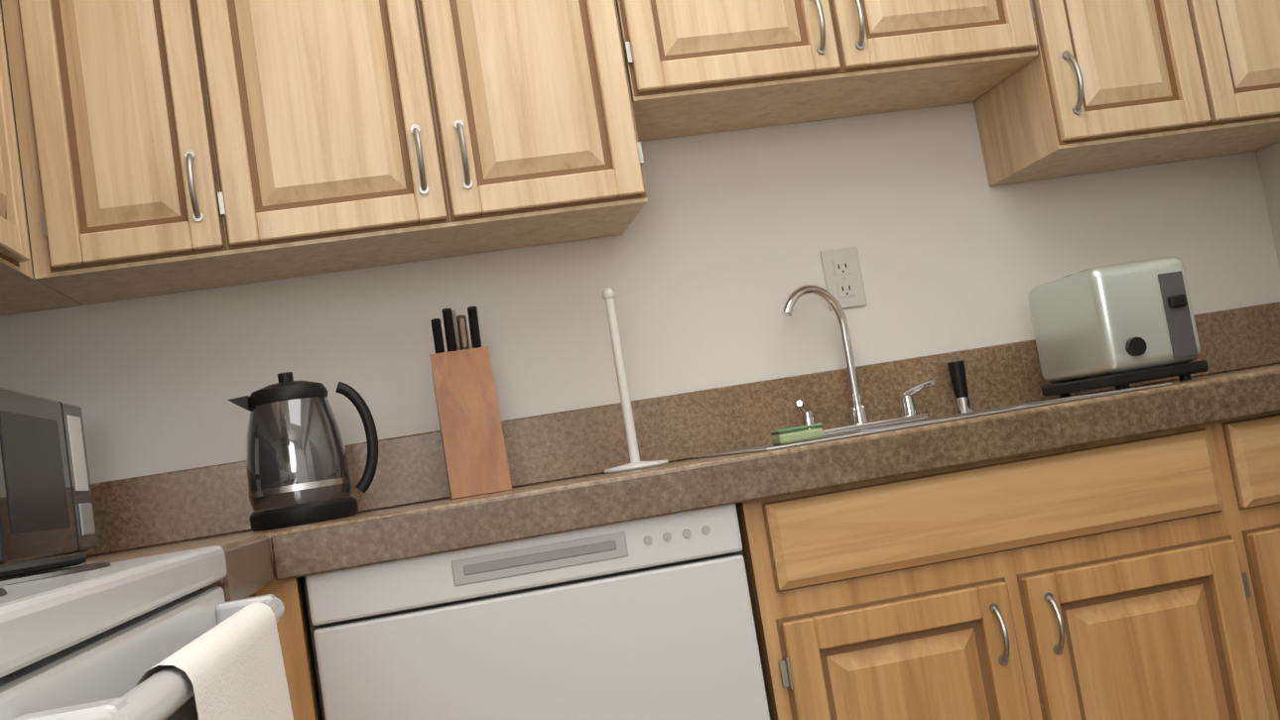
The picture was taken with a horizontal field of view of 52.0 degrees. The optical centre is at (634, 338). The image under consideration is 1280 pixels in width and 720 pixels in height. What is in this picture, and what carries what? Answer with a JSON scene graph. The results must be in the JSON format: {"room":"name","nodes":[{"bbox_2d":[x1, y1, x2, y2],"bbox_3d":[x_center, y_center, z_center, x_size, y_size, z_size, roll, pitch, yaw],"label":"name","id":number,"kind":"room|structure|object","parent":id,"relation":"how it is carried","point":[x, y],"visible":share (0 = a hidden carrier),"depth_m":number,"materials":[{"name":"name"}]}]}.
{"room":"kitchen","nodes":[
{"label":"kitchen","id":0,"kind":"room"},
{"bbox_2d":[0,101,1279,557],"bbox_3d":[0.025,-0.055,2.555,2.840,2.420,0.100,-8,-5,-10],"label":"wall","id":1,"kind":"structure","parent":0,"point":[706,264],"depth_m":2.53,"materials":[{"name":"white paint"}]},
{"bbox_2d":[0,0,286,305],"bbox_3d":[-0.850,-0.475,2.249,0.346,0.760,0.317,-8,-5,-10],"label":"upper cabinet","id":2,"kind":"object","parent":1,"relation":"attached to","point":[166,147],"depth_m":2.09,"materials":[{"name":"brown wood"}]},
{"bbox_2d":[235,0,493,278],"bbox_3d":[-0.558,-0.517,2.300,0.460,0.760,0.317,-8,-5,-10],"label":"upper cabinet","id":3,"kind":"object","parent":1,"relation":"attached to","point":[364,116],"depth_m":2.14,"materials":[{"name":"brown wood"}]},
{"bbox_2d":[461,0,683,253],"bbox_3d":[-0.219,-0.567,2.359,0.440,0.760,0.317,-8,-5,-10],"label":"upper cabinet","id":4,"kind":"object","parent":1,"relation":"attached to","point":[568,93],"depth_m":2.20,"materials":[{"name":"brown wood"}]},
{"bbox_2d":[74,301,1279,554],"bbox_3d":[0.081,0.168,2.475,2.616,0.125,0.020,-8,-5,-10],"label":"backsplash","id":5,"kind":"structure","parent":1,"relation":"attached to","point":[193,503],"depth_m":2.44,"materials":[{"name":"brown stone"}]},
{"bbox_2d":[659,0,886,136],"bbox_3d":[0.137,-0.706,2.432,0.425,0.585,0.317,-8,-5,-10],"label":"upper cabinet","id":6,"kind":"object","parent":1,"relation":"attached to","point":[737,64],"depth_m":2.28,"materials":[{"name":"brown wood"}]},
{"bbox_2d":[820,247,867,310],"bbox_3d":[0.408,-0.117,2.568,0.075,0.118,0.008,-8,-5,-10],"label":"electrical outlet","id":7,"kind":"object","parent":1,"relation":"attached to","point":[842,277],"visible":1,"depth_m":2.56,"materials":[{"name":"white plastic"}]},
{"bbox_2d":[838,0,1056,118],"bbox_3d":[0.450,-0.752,2.487,0.425,0.585,0.317,-8,-5,-10],"label":"upper cabinet","id":8,"kind":"object","parent":1,"relation":"attached to","point":[935,53],"depth_m":2.34,"materials":[{"name":"brown wood"}]},
{"bbox_2d":[953,0,1255,186],"bbox_3d":[0.819,-0.717,2.541,0.408,0.760,0.317,-8,-5,-10],"label":"upper cabinet","id":9,"kind":"object","parent":1,"relation":"attached to","point":[1128,83],"depth_m":2.39,"materials":[{"name":"brown wood"}]},
{"bbox_2d":[1256,141,1279,267],"bbox_3d":[1.717,-0.505,0.536,0.100,2.420,4.490,-8,-5,-10],"label":"wall","id":10,"kind":"structure","parent":0,"point":[1268,159],"depth_m":2.71,"materials":[{"name":"white paint"}]},
{"bbox_2d":[1179,0,1279,161],"bbox_3d":[1.088,-0.756,2.588,0.351,0.760,0.317,-8,-5,-10],"label":"upper cabinet","id":11,"kind":"object","parent":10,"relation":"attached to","point":[1257,22],"depth_m":2.42,"materials":[{"name":"brown wood"}]},
{"bbox_3d":[0.571,0.924,0.243,2.840,0.080,4.590,-8,-5,-10],"label":"floor","id":12,"kind":"structure","parent":0,"visible":0},
{"bbox_2d":[0,545,293,719],"bbox_3d":[-0.578,0.522,0.886,0.701,1.185,0.770,-8,-5,-10],"label":"stove","id":13,"kind":"object","parent":12,"relation":"on","point":[164,637],"visible":1,"depth_m":0.87,"materials":[{"name":"white metal"}]},
{"bbox_2d":[133,602,293,719],"bbox_3d":[-0.280,0.359,0.965,0.047,0.296,0.425,-8,-5,-10],"label":"towel","id":14,"kind":"object","parent":13,"relation":"hanging from","point":[235,670],"depth_m":0.94,"materials":[{"name":"fabric"}]},
{"bbox_2d":[202,570,284,666],"bbox_3d":[-0.700,0.751,1.452,0.617,0.872,0.420,-8,-5,-10],"label":"base cabinet","id":15,"kind":"object","parent":12,"relation":"on","point":[261,584],"depth_m":1.51,"materials":[{"name":"brown wood"}]},
{"bbox_2d":[268,554,340,719],"bbox_3d":[-0.758,0.805,1.965,0.662,0.872,0.617,-8,-5,-10],"label":"base cabinet","id":16,"kind":"object","parent":12,"relation":"on","point":[294,628],"depth_m":1.74,"materials":[{"name":"brown wood"}]},
{"bbox_2d":[83,530,272,590],"bbox_3d":[-0.762,0.300,1.483,0.636,0.040,0.401,-8,-5,-10],"label":"countertop","id":17,"kind":"structure","parent":16,"relation":"on","point":[246,556],"depth_m":1.56,"materials":[{"name":"brown stone"}]},
{"bbox_2d":[302,504,769,719],"bbox_3d":[-0.128,0.707,2.043,0.610,0.857,0.568,-8,-5,-10],"label":"dishwasher","id":18,"kind":"object","parent":12,"relation":"on","point":[648,619],"visible":0.9,"depth_m":1.80,"materials":[{"name":"grey metal"}]},
{"bbox_2d":[657,399,1279,719],"bbox_3d":[0.569,0.613,2.197,0.811,0.872,0.617,-8,-5,-10],"label":"base cabinet","id":19,"kind":"object","parent":12,"relation":"on","point":[989,533],"depth_m":1.92,"materials":[{"name":"brown wood"}]},
{"bbox_2d":[85,364,1279,566],"bbox_3d":[0.132,0.215,2.164,2.636,0.044,0.636,-8,-5,-10],"label":"countertop","id":20,"kind":"structure","parent":19,"relation":"on","point":[435,519],"depth_m":1.87,"materials":[{"name":"brown stone"}]},
{"bbox_2d":[0,387,98,564],"bbox_3d":[-0.982,0.222,1.852,0.305,0.245,0.476,-8,-5,-10],"label":"microwave","id":21,"kind":"object","parent":20,"relation":"on","point":[47,510],"visible":0.9,"depth_m":1.84,"materials":[{"name":"black plastic"}]},
{"bbox_2d":[227,372,378,531],"bbox_3d":[-0.527,0.173,2.116,0.223,0.243,0.168,-8,-5,-10],"label":"kettle","id":22,"kind":"object","parent":20,"relation":"on","point":[296,453],"visible":1,"depth_m":2.05,"materials":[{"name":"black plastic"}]},
{"bbox_2d":[429,306,511,499],"bbox_3d":[-0.289,0.105,2.251,0.100,0.326,0.146,-8,-5,-10],"label":"knife block","id":23,"kind":"object","parent":20,"relation":"on","point":[473,447],"visible":1,"depth_m":2.22,"materials":[{"name":"brown wood"}]},
{"bbox_2d":[602,287,668,474],"bbox_3d":[-0.022,0.068,2.269,0.114,0.317,0.114,-8,-5,-10],"label":"paper towel holder","id":24,"kind":"object","parent":20,"relation":"on","point":[608,295],"visible":1,"depth_m":2.26,"materials":[{"name":"white plastic"}]},
{"bbox_2d":[769,423,823,446],"bbox_3d":[0.246,0.146,1.986,0.070,0.024,0.050,-8,-5,-10],"label":"sponge","id":25,"kind":"object","parent":20,"relation":"on","point":[798,436],"visible":1,"depth_m":1.96,"materials":[{"name":"green"}]},
{"bbox_2d":[780,284,975,432],"bbox_3d":[0.455,0.024,2.481,0.361,0.284,0.101,-8,-5,-10],"label":"faucet","id":26,"kind":"object","parent":20,"relation":"on","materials":[{"name":"silver metal"}]},
{"bbox_2d":[689,376,1177,459],"bbox_3d":[0.482,0.230,2.229,0.656,0.174,0.544,-8,-5,-10],"label":"sink","id":27,"kind":"object","parent":20,"relation":"in","point":[1097,392],"depth_m":2.47,"materials":[{"name":"silver metal"}]},
{"bbox_2d":[1027,256,1208,398],"bbox_3d":[0.853,-0.015,2.338,0.180,0.217,0.274,-8,-5,-10],"label":"toaster","id":28,"kind":"object","parent":20,"relation":"on","point":[1121,326],"visible":0.98,"depth_m":2.22,"materials":[{"name":"silver metal"}]},
{"bbox_2d":[1269,395,1279,443],"bbox_3d":[1.166,0.526,2.301,0.658,0.872,0.617,-8,-5,-10],"label":"base cabinet","id":29,"kind":"object","parent":12,"relation":"on","point":[1276,403],"depth_m":2.00,"materials":[{"name":"brown wood"}]},
{"bbox_3d":[-0.954,-0.118,0.069,0.100,2.420,4.490,-8,-5,-10],"label":"wall","id":30,"kind":"structure","parent":0,"visible":0},
{"bbox_2d":[0,0,38,285],"bbox_3d":[-1.092,-0.476,1.799,0.317,0.760,0.381,-8,-5,-10],"label":"upper cabinet","id":31,"kind":"object","parent":30,"relation":"attached to","point":[16,258],"depth_m":1.95,"materials":[{"name":"brown wood"}]},
{"bbox_2d":[0,281,82,316],"bbox_3d":[-1.147,-0.437,2.143,0.317,0.760,0.423,-8,-5,-10],"label":"upper cabinet","id":32,"kind":"object","parent":30,"relation":"attached to","point":[22,290],"depth_m":2.21,"materials":[{"name":"brown wood"}]}
]}

